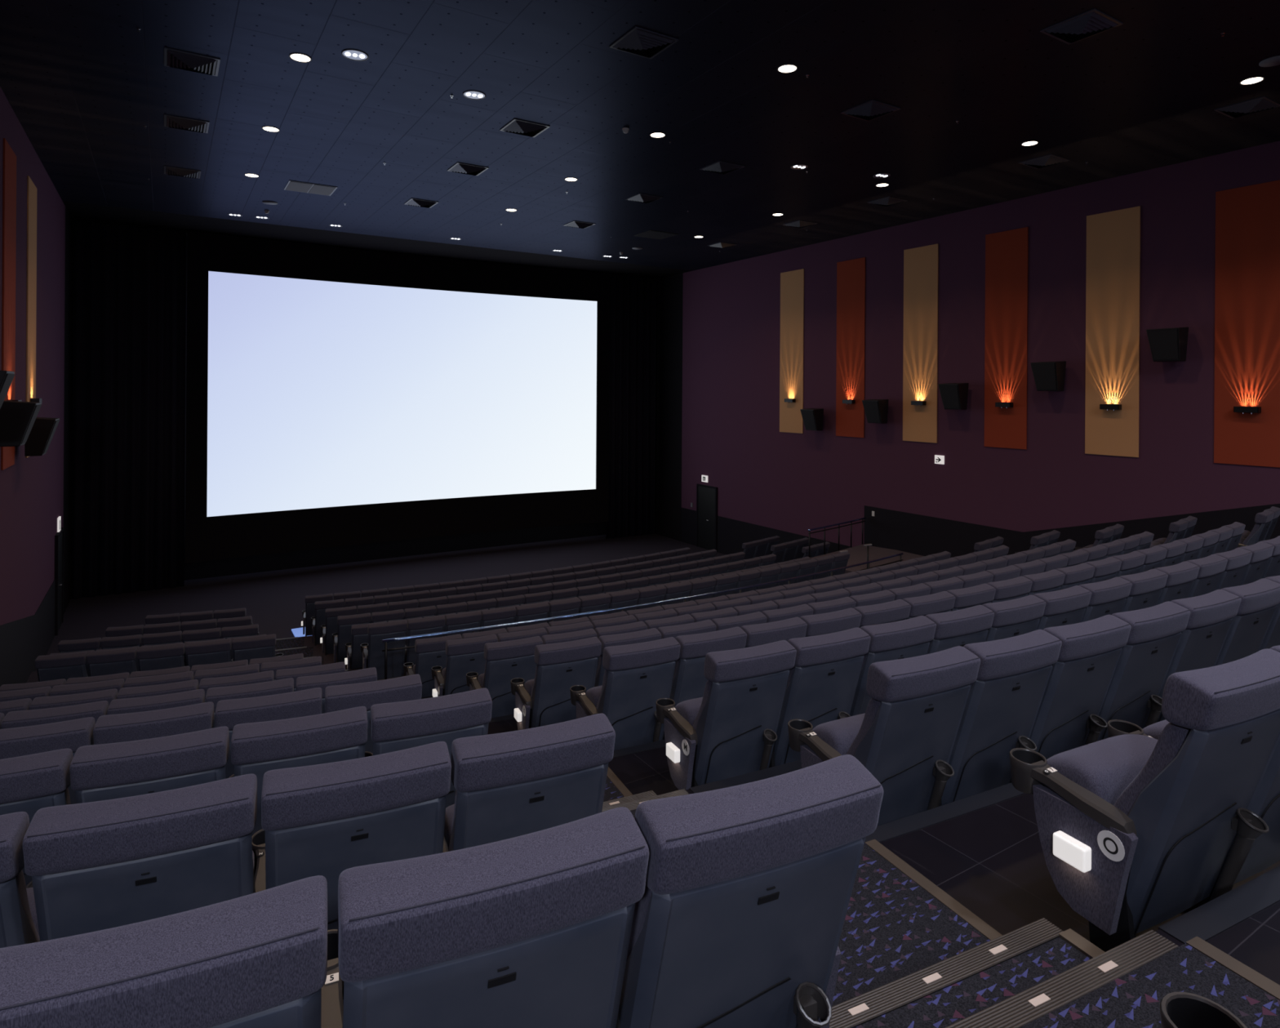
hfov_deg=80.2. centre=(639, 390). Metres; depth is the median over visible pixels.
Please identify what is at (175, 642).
chair
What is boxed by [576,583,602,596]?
chair
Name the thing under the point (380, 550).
wall
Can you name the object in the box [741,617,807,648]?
chair
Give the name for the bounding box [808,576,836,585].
chair
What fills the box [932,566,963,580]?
chair
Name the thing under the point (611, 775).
trim
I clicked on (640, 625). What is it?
chair
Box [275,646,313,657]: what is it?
floor
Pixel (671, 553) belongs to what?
chair
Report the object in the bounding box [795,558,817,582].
chair
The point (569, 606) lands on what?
chair
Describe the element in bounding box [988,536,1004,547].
chair
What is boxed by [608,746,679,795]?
floor
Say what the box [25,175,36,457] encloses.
wall panel
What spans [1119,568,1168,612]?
chair
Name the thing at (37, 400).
wall sconce
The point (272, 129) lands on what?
recessed light
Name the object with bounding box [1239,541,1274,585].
chair
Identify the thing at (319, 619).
chair
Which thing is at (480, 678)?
seat cushion
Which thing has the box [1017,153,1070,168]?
ceiling vent
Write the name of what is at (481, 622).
chair
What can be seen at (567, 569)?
chair
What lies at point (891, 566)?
chair
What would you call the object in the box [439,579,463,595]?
chair
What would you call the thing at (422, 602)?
chair
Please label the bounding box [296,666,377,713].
chair
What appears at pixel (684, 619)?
chair
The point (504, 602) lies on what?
chair
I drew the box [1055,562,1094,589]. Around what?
chair
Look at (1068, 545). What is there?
chair
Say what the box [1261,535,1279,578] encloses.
chair
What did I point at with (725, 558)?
chair
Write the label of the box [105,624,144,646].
chair
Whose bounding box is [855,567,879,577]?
chair
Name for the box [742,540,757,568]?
chair
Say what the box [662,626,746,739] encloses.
chair
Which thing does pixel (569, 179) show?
recessed light
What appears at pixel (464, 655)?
chair
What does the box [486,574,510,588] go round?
chair
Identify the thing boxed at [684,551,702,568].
chair
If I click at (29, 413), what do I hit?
grille
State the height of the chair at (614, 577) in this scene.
0.907 m
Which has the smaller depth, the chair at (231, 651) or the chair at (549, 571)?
the chair at (231, 651)
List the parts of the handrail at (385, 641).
post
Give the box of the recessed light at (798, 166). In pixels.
[791,164,808,169]
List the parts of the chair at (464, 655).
panel, armrest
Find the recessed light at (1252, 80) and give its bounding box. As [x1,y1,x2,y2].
[1239,76,1264,84]
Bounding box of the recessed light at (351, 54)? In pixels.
[341,48,368,61]
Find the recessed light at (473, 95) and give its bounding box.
[462,90,485,99]
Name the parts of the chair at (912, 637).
backrest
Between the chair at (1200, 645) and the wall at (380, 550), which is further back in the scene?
the wall at (380, 550)
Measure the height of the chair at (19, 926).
1.022 m
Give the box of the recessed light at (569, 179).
[564,177,577,181]
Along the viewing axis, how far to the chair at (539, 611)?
12.23 m
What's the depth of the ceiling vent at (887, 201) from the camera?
16.89 m
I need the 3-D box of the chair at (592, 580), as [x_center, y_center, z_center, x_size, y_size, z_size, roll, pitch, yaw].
[-1.315,4.543,16.805,0.590,0.907,0.664,0,0,-35]
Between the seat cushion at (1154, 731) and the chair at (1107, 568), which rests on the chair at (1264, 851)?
the seat cushion at (1154, 731)
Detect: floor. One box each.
[26,644,337,683]
[35,635,324,671]
[46,533,729,655]
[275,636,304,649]
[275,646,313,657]
[320,653,346,665]
[342,793,1279,1004]
[345,661,406,675]
[487,718,517,734]
[603,776,623,801]
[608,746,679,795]
[630,808,635,817]
[685,789,693,794]
[810,544,924,573]
[831,843,990,1006]
[854,937,1090,1027]
[1019,942,1279,1027]
[1155,901,1279,985]
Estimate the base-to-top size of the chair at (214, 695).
1.022 m
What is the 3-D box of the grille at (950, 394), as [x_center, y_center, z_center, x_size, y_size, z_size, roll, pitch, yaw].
[7.198,0.132,17.644,0.184,0.530,0.480,0,0,-32]
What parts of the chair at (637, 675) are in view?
panel, armrest, backrest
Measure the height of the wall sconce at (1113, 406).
0.125 m
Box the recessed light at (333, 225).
[328,224,342,226]
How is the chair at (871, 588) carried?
on the floor
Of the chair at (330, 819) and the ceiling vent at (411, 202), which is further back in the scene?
the ceiling vent at (411, 202)
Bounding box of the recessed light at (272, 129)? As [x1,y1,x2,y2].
[262,125,279,132]
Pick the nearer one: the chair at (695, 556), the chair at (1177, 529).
the chair at (1177, 529)
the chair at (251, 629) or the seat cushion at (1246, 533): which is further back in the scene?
the chair at (251, 629)
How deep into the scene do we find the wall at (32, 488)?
14.51 m
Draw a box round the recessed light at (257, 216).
[254,215,269,218]
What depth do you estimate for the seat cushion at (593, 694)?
5.51 m
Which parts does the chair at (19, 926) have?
backrest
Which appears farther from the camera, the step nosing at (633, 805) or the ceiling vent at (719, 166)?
the ceiling vent at (719, 166)
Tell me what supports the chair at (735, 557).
on the floor at (317, 650)
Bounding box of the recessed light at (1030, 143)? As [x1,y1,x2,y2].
[1021,140,1038,146]
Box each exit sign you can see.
[57,515,61,532]
[701,475,707,482]
[934,454,944,464]
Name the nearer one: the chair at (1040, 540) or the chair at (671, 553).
the chair at (1040, 540)
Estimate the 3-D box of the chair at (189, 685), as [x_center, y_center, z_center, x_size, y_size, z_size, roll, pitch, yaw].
[-3.977,2.864,6.302,0.590,1.022,0.664,0,0,-24]
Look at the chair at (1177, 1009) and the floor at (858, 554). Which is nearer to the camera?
the chair at (1177, 1009)
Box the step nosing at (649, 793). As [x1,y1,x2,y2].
[602,790,657,808]
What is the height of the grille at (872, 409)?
0.530 m
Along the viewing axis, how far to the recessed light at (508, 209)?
18.09 m
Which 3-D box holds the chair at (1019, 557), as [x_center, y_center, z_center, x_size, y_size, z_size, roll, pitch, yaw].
[5.352,2.925,11.424,0.590,1.022,0.664,0,0,-39]
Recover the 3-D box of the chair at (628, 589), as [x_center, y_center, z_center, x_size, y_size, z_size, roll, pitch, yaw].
[-0.564,4.235,14.561,0.590,0.907,0.664,0,0,-34]
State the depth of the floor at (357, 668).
12.17 m
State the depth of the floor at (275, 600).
21.41 m
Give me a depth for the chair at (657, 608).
10.42 m
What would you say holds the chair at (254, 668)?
on the floor
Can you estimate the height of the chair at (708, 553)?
1.022 m
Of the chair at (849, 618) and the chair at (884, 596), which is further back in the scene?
the chair at (884, 596)
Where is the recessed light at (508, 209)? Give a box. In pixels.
[505,208,516,211]
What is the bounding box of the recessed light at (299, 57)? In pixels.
[288,53,311,62]
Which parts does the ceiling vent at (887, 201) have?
frame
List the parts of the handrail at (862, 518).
post, post, rail, rail, post, post, post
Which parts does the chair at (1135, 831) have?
number plate, armrest, panel, leg, backrest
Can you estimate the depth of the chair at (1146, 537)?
11.23 m
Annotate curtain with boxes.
[71,220,186,598]
[605,274,657,538]
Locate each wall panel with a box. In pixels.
[0,137,16,470]
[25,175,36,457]
[779,268,804,433]
[835,257,865,437]
[902,243,938,443]
[984,226,1028,448]
[1084,205,1140,457]
[1213,179,1279,467]
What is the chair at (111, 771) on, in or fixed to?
on the floor at (646, 771)
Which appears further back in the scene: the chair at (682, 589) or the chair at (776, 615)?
the chair at (682, 589)
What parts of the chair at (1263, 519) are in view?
armrest, backrest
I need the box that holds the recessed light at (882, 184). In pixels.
[875,182,888,186]
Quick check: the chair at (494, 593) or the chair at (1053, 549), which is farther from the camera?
the chair at (494, 593)
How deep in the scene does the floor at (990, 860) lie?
2.98 m
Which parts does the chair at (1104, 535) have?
backrest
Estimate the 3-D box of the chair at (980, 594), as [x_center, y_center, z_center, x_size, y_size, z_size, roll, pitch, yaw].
[2.832,2.285,7.061,0.590,1.022,0.664,0,0,-33]
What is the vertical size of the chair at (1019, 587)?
1.022 m
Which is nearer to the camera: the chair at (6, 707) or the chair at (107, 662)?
the chair at (6, 707)
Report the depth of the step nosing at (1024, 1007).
1.98 m
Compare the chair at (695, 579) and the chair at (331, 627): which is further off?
the chair at (695, 579)
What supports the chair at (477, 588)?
on the floor at (308, 639)
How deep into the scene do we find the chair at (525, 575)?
18.25 m
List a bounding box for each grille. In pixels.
[21,404,41,444]
[43,419,59,453]
[800,410,816,429]
[862,401,879,422]
[938,385,959,408]
[1031,363,1056,389]
[1147,328,1177,359]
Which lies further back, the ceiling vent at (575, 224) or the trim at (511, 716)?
the ceiling vent at (575, 224)
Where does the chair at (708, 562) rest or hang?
on the floor at (317, 650)
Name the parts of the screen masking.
cinema screen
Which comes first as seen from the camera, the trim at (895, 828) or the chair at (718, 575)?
the trim at (895, 828)
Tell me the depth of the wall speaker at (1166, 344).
13.81 m
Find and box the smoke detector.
[622,127,628,133]
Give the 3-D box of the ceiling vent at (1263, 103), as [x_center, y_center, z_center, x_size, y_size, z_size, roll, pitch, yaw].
[9.047,-4.182,11.315,0.620,0.090,0.620,0,0,-32]
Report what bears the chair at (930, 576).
on the floor
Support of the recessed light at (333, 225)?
in the ceiling
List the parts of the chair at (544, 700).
panel, armrest, leg, backrest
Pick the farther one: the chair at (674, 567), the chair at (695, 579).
the chair at (674, 567)
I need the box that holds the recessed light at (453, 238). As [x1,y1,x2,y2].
[449,237,461,239]
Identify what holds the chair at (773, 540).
on the floor at (308, 639)
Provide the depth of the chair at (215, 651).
10.36 m
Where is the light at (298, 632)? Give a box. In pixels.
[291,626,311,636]
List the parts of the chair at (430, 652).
armrest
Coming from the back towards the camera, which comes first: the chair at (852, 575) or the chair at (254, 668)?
the chair at (852, 575)
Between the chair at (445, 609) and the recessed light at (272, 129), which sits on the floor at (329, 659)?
the chair at (445, 609)
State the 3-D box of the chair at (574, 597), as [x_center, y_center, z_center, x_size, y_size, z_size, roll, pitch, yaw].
[-1.522,4.229,13.994,0.590,0.907,0.664,0,0,-32]
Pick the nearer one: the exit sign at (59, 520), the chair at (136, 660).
the chair at (136, 660)
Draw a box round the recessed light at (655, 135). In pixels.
[649,132,666,137]
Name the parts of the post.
post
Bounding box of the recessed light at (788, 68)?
[777,63,797,73]
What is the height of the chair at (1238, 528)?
1.022 m
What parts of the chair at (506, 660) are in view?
panel, armrest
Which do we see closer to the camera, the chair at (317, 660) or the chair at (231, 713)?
the chair at (231, 713)
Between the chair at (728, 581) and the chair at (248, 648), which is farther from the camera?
the chair at (728, 581)
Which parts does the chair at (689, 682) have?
backrest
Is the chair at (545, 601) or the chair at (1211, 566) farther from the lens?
the chair at (545, 601)
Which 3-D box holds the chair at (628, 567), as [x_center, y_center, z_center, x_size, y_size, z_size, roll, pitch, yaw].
[-0.551,4.694,18.725,0.590,0.907,0.664,0,0,-38]
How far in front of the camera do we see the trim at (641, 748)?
5.25 m
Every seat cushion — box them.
[26,887,39,934]
[252,850,254,876]
[441,667,445,677]
[444,804,454,849]
[477,673,484,685]
[524,678,534,695]
[585,685,602,707]
[675,697,702,726]
[812,712,865,755]
[1043,733,1157,804]
[1142,719,1168,739]
[1149,542,1160,547]
[1151,537,1166,544]
[1239,535,1244,543]
[1241,529,1250,537]
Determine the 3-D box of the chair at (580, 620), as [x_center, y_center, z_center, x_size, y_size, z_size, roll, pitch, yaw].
[-1.068,3.499,10.133,0.590,1.022,0.664,0,0,-30]
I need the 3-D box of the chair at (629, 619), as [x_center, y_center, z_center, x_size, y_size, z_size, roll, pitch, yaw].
[-0.452,3.186,9.151,0.590,1.022,0.664,0,0,-30]
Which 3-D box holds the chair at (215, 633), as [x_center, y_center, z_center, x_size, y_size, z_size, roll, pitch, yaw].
[-7.266,4.345,12.616,0.590,0.907,0.664,0,0,-22]
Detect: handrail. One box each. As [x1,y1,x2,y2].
[382,552,903,679]
[808,517,866,557]
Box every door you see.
[54,527,63,635]
[696,484,717,550]
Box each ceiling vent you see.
[164,47,220,75]
[164,113,209,133]
[164,165,200,178]
[404,197,438,208]
[447,161,488,175]
[499,118,550,137]
[563,220,595,228]
[608,26,678,58]
[625,192,663,203]
[698,160,745,174]
[707,241,737,248]
[782,219,817,227]
[840,99,900,120]
[866,195,907,206]
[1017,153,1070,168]
[1040,8,1123,44]
[1213,95,1279,118]
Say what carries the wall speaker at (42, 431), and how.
attached to the wall at (32, 488)
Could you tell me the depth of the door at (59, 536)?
16.99 m
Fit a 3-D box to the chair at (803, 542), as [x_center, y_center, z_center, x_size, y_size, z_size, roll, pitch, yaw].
[4.332,4.580,21.391,0.664,0.907,0.590,0,0,42]
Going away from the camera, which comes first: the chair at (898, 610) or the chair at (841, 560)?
the chair at (898, 610)
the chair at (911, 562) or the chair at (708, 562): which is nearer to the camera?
the chair at (911, 562)
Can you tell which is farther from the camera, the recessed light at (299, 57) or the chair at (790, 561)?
the chair at (790, 561)
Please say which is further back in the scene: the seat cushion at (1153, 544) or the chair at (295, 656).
the seat cushion at (1153, 544)
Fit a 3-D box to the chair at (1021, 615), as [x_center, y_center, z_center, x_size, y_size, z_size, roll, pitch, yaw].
[2.473,1.979,5.539,0.590,1.022,0.664,0,0,-31]
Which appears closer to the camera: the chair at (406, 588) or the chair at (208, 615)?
the chair at (208, 615)
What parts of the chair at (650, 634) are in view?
backrest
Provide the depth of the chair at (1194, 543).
9.25 m
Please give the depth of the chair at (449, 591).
16.14 m
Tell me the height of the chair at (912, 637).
1.022 m
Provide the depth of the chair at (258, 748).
3.30 m
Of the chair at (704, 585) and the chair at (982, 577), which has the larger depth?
the chair at (704, 585)
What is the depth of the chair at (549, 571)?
18.55 m
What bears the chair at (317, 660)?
on the floor
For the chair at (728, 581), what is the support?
on the floor at (357, 668)
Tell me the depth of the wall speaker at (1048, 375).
15.68 m
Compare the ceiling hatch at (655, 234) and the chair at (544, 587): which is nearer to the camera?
the chair at (544, 587)
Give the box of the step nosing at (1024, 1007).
[945,929,1178,1027]
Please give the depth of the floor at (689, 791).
4.13 m
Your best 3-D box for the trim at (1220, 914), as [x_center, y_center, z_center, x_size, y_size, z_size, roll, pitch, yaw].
[5.955,1.602,4.768,10.298,0.044,0.377,0,0,-32]
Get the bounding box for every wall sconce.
[30,398,41,404]
[784,398,795,403]
[842,399,855,404]
[911,400,926,405]
[995,402,1013,408]
[1099,404,1121,410]
[1233,406,1261,413]
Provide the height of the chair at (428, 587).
0.907 m
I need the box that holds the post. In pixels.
[863,543,871,568]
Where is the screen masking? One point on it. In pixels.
(244, 535)
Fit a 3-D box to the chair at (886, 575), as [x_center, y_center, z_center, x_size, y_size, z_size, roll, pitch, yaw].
[3.375,3.211,11.431,0.590,1.022,0.664,0,0,-37]
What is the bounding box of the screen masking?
[185,231,609,563]
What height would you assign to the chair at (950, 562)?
1.022 m
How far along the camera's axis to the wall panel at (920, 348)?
18.82 m
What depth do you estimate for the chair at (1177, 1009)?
1.22 m
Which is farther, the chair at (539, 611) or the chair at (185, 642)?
the chair at (539, 611)
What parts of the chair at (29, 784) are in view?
backrest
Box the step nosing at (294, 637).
[275,636,297,639]
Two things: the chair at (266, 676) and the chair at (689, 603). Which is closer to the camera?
the chair at (266, 676)
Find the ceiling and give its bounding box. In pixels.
[0,0,1279,278]
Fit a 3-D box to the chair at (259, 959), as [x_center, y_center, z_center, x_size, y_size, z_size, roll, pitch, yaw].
[-0.899,1.333,1.377,0.590,1.022,0.664,0,0,-25]
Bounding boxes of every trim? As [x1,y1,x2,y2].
[488,713,515,723]
[606,766,632,796]
[613,739,665,757]
[688,760,801,793]
[829,917,1062,1027]
[864,782,1024,842]
[864,839,1002,940]
[1058,928,1104,959]
[1158,865,1279,943]
[1186,936,1279,999]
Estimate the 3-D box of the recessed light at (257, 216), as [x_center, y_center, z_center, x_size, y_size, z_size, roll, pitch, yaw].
[-9.469,-4.342,19.033,0.328,0.011,0.328,0,0,-22]
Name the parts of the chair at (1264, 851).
armrest, leg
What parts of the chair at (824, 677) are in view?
leg, backrest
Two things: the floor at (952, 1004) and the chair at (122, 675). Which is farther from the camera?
the chair at (122, 675)
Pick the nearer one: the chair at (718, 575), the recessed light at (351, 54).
the recessed light at (351, 54)
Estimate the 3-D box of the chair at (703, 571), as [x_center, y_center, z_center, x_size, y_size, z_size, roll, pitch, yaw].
[1.130,4.400,17.092,0.590,0.907,0.664,0,0,-39]
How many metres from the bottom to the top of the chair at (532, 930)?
1.022 m
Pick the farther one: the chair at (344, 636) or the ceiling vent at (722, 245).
the ceiling vent at (722, 245)
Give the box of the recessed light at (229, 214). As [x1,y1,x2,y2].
[227,213,242,216]
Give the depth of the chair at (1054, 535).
14.68 m
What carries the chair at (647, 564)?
on the floor at (308, 639)
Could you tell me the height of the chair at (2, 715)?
1.022 m
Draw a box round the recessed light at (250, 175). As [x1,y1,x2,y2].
[244,173,259,177]
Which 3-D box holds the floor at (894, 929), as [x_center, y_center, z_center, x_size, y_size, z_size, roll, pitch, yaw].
[0.791,1.862,2.459,0.872,0.026,1.072,0,0,-25]
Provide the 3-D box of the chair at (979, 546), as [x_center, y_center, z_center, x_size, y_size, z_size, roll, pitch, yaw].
[6.753,3.550,15.528,0.590,1.022,0.664,0,0,-45]
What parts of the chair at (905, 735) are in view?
number plate, panel, armrest, backrest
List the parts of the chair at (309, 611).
panel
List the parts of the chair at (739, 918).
armrest, backrest, panel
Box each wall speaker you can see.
[0,369,15,408]
[0,400,41,446]
[24,417,59,456]
[800,408,823,430]
[862,399,888,423]
[937,382,968,409]
[1030,360,1066,391]
[1146,326,1188,361]
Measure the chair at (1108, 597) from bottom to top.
1.022 m
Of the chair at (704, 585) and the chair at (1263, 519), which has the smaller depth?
the chair at (1263, 519)
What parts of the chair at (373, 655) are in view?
panel, armrest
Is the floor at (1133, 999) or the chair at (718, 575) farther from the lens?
the chair at (718, 575)
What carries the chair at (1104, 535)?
on the floor
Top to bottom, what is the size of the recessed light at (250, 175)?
0.007 m
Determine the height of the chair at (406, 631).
0.907 m
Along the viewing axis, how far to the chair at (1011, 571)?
8.93 m
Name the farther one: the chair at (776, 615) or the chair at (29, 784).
the chair at (776, 615)
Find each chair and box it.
[0,678,66,691]
[0,686,51,702]
[0,697,31,715]
[0,700,108,728]
[0,712,4,728]
[0,716,95,804]
[0,748,72,888]
[0,811,39,947]
[0,875,327,1027]
[22,773,257,941]
[28,688,117,710]
[34,651,88,681]
[48,678,124,696]
[49,649,94,676]
[57,637,101,653]
[64,672,129,684]
[69,726,229,803]
[86,647,137,676]
[93,702,213,744]
[96,645,139,671]
[100,634,142,648]
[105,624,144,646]
[106,688,204,715]
[116,679,198,698]
[123,671,194,687]
[128,666,190,677]
[136,643,185,671]
[141,631,182,645]
[141,642,182,646]
[143,622,181,642]
[145,613,179,624]
[179,610,213,640]
[180,618,217,642]
[182,627,221,666]
[184,638,225,666]
[185,638,231,670]
[190,659,248,678]
[194,663,259,687]
[198,670,274,702]
[205,677,293,728]
[213,608,253,627]
[214,687,321,778]
[217,615,258,638]
[221,623,258,639]
[227,634,266,661]
[228,706,367,873]
[231,634,283,664]
[248,653,303,671]
[251,741,451,929]
[260,656,321,679]
[275,662,345,691]
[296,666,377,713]
[301,593,333,635]
[311,599,344,645]
[320,605,356,655]
[320,806,648,1027]
[324,674,422,753]
[332,613,370,662]
[333,591,360,607]
[344,595,373,614]
[344,621,386,669]
[357,602,387,623]
[360,587,387,604]
[360,619,407,679]
[364,688,492,808]
[371,608,404,622]
[373,593,402,611]
[387,585,413,600]
[387,599,417,619]
[387,617,422,662]
[402,590,429,607]
[403,634,462,697]
[404,605,435,619]
[404,615,444,675]
[413,582,439,598]
[417,595,447,615]
[422,613,456,636]
[429,586,456,604]
[431,634,497,697]
[435,601,466,615]
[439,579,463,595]
[443,713,615,852]
[444,610,481,636]
[447,592,475,611]
[456,584,481,600]
[457,608,488,631]
[462,577,487,591]
[462,627,506,639]
[466,598,496,611]
[466,635,542,717]
[475,589,502,608]
[480,606,516,631]
[481,581,506,597]
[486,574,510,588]
[488,604,519,626]
[495,594,524,608]
[497,627,546,641]
[501,586,528,604]
[506,577,530,594]
[506,622,550,632]
[509,571,532,580]
[510,636,601,730]
[515,602,549,626]
[520,600,549,622]
[524,591,551,604]
[527,582,552,593]
[529,575,553,585]
[530,568,552,577]
[541,628,597,644]
[545,621,593,635]
[546,597,581,623]
[548,587,577,617]
[548,616,590,626]
[550,596,577,601]
[551,566,573,582]
[551,572,574,582]
[551,579,576,599]
[569,636,680,750]
[572,563,592,579]
[573,568,595,587]
[575,576,599,597]
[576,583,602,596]
[577,592,604,617]
[578,593,611,617]
[588,611,627,622]
[591,560,610,576]
[591,614,636,629]
[594,566,616,583]
[594,621,647,665]
[594,627,661,686]
[597,573,621,593]
[600,580,626,593]
[604,588,631,608]
[608,557,628,573]
[608,589,639,613]
[614,563,635,581]
[615,754,883,1027]
[619,569,641,589]
[624,577,648,589]
[626,555,644,570]
[626,605,663,615]
[631,585,655,604]
[633,560,653,577]
[634,608,677,622]
[635,585,666,609]
[640,566,661,586]
[643,552,661,568]
[644,613,693,629]
[647,573,670,586]
[651,557,670,574]
[654,581,679,599]
[655,640,796,790]
[657,619,716,639]
[659,550,675,564]
[659,564,679,582]
[661,600,697,610]
[662,581,692,604]
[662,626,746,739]
[667,569,690,582]
[668,554,686,571]
[674,546,690,562]
[674,602,715,616]
[677,560,697,579]
[677,577,701,595]
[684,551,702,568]
[688,566,709,579]
[688,577,715,600]
[690,607,737,622]
[694,595,728,604]
[695,557,714,576]
[700,549,716,565]
[700,573,721,591]
[706,563,728,576]
[711,573,738,597]
[711,596,751,610]
[711,611,767,631]
[712,554,730,572]
[720,570,742,587]
[725,551,745,573]
[725,560,745,573]
[725,590,758,599]
[733,600,777,615]
[734,569,760,593]
[740,566,761,582]
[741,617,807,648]
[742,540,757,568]
[742,556,760,569]
[746,591,783,604]
[753,537,768,557]
[755,565,780,589]
[755,585,786,595]
[758,553,776,566]
[758,563,778,579]
[759,542,786,564]
[761,604,813,622]
[764,535,779,555]
[768,626,871,767]
[773,594,815,608]
[776,562,799,586]
[777,560,795,577]
[779,586,814,599]
[782,540,798,561]
[782,580,812,590]
[785,544,818,561]
[787,645,980,826]
[792,556,811,573]
[793,537,808,559]
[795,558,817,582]
[800,607,862,636]
[807,596,856,614]
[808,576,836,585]
[809,581,843,593]
[809,588,849,602]
[812,555,834,579]
[815,541,830,556]
[829,551,849,576]
[832,571,858,581]
[838,575,870,588]
[844,582,881,597]
[849,589,894,606]
[849,615,936,715]
[853,599,911,627]
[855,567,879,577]
[865,570,894,583]
[875,563,899,573]
[875,577,911,591]
[888,582,930,600]
[889,566,917,579]
[895,558,918,568]
[902,591,955,619]
[905,571,937,586]
[912,561,938,574]
[913,555,935,564]
[924,577,963,594]
[924,604,994,653]
[930,551,951,560]
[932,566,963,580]
[933,557,958,569]
[938,629,1062,806]
[946,583,995,611]
[953,552,977,565]
[955,570,993,588]
[957,561,986,575]
[971,548,993,562]
[973,539,992,551]
[980,556,1007,570]
[982,594,1045,641]
[986,564,1020,582]
[986,576,1032,602]
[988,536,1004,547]
[988,545,1008,559]
[1001,551,1026,566]
[1008,648,1279,951]
[1013,559,1045,576]
[1014,529,1060,553]
[1021,547,1044,563]
[1022,568,1065,595]
[1029,533,1049,550]
[1029,614,1131,759]
[1033,585,1091,630]
[1037,554,1068,572]
[1038,542,1061,558]
[1055,538,1075,554]
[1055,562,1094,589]
[1061,549,1088,567]
[1072,527,1114,551]
[1075,524,1124,550]
[1079,576,1132,622]
[1081,544,1107,562]
[1084,556,1121,582]
[1097,600,1190,741]
[1100,539,1124,558]
[1106,644,1279,912]
[1111,551,1146,577]
[1117,535,1140,555]
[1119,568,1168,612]
[1133,531,1154,550]
[1136,545,1167,573]
[1149,519,1188,547]
[1151,515,1197,544]
[1154,560,1199,604]
[1156,589,1241,722]
[1158,540,1186,567]
[1160,991,1247,1027]
[1177,535,1204,563]
[1186,554,1227,597]
[1194,530,1219,559]
[1209,525,1233,554]
[1214,547,1252,589]
[1214,577,1279,666]
[1224,521,1245,551]
[1236,509,1274,547]
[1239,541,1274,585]
[1241,506,1279,540]
[1259,575,1279,650]
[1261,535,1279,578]
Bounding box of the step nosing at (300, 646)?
[275,646,306,650]
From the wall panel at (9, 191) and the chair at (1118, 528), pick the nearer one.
the wall panel at (9, 191)
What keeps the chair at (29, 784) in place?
on the floor at (646, 771)
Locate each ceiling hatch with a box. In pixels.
[284,179,337,195]
[633,230,678,239]
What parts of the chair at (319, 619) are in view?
panel, armrest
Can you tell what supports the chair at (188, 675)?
on the floor
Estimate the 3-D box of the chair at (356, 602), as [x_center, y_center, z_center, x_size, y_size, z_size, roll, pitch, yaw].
[-5.846,4.659,15.677,0.590,0.907,0.664,0,0,-27]
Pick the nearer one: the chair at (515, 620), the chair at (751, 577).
the chair at (515, 620)
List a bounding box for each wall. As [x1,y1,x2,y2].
[0,86,73,625]
[184,235,605,580]
[654,140,1279,546]
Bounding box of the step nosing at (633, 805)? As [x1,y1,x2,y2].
[601,788,688,812]
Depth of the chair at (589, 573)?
17.85 m
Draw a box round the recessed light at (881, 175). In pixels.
[873,173,890,177]
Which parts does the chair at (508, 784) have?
armrest, backrest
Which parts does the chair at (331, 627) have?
panel, armrest, leg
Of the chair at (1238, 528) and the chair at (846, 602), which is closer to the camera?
the chair at (846, 602)
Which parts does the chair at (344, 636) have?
panel, armrest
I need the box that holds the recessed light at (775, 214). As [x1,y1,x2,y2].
[772,213,783,216]
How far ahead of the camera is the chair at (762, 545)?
21.81 m
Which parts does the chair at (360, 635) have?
panel, armrest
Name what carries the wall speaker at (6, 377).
attached to the wall at (32, 488)
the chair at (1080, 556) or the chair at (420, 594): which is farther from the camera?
the chair at (420, 594)
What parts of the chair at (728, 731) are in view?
panel, armrest, leg, backrest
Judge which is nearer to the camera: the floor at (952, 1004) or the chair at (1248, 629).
the floor at (952, 1004)
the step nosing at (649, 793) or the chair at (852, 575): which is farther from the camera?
the chair at (852, 575)
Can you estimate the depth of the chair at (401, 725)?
3.52 m
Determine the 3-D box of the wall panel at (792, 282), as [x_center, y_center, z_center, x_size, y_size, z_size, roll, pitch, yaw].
[4.529,-1.174,22.711,0.022,4.833,0.990,0,0,-32]
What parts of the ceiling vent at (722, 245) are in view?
frame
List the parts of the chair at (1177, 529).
backrest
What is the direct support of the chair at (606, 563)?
on the floor at (275, 600)
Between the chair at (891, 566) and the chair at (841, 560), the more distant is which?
the chair at (841, 560)
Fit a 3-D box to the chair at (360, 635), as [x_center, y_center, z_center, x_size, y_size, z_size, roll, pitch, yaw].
[-4.507,4.267,12.480,0.625,1.022,0.645,0,0,-24]
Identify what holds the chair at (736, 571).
on the floor
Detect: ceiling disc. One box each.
[262,200,277,204]
[631,246,642,249]
[1258,55,1279,66]
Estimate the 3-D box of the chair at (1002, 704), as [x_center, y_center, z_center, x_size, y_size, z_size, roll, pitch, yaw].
[1.608,1.675,3.782,0.590,1.022,0.664,0,0,-29]
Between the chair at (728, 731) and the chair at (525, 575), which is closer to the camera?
the chair at (728, 731)
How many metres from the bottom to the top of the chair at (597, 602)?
0.907 m
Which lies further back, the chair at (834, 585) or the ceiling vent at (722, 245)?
the ceiling vent at (722, 245)
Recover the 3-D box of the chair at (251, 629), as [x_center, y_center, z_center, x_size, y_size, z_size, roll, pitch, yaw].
[-6.713,4.406,12.818,0.680,1.022,0.645,0,0,-21]

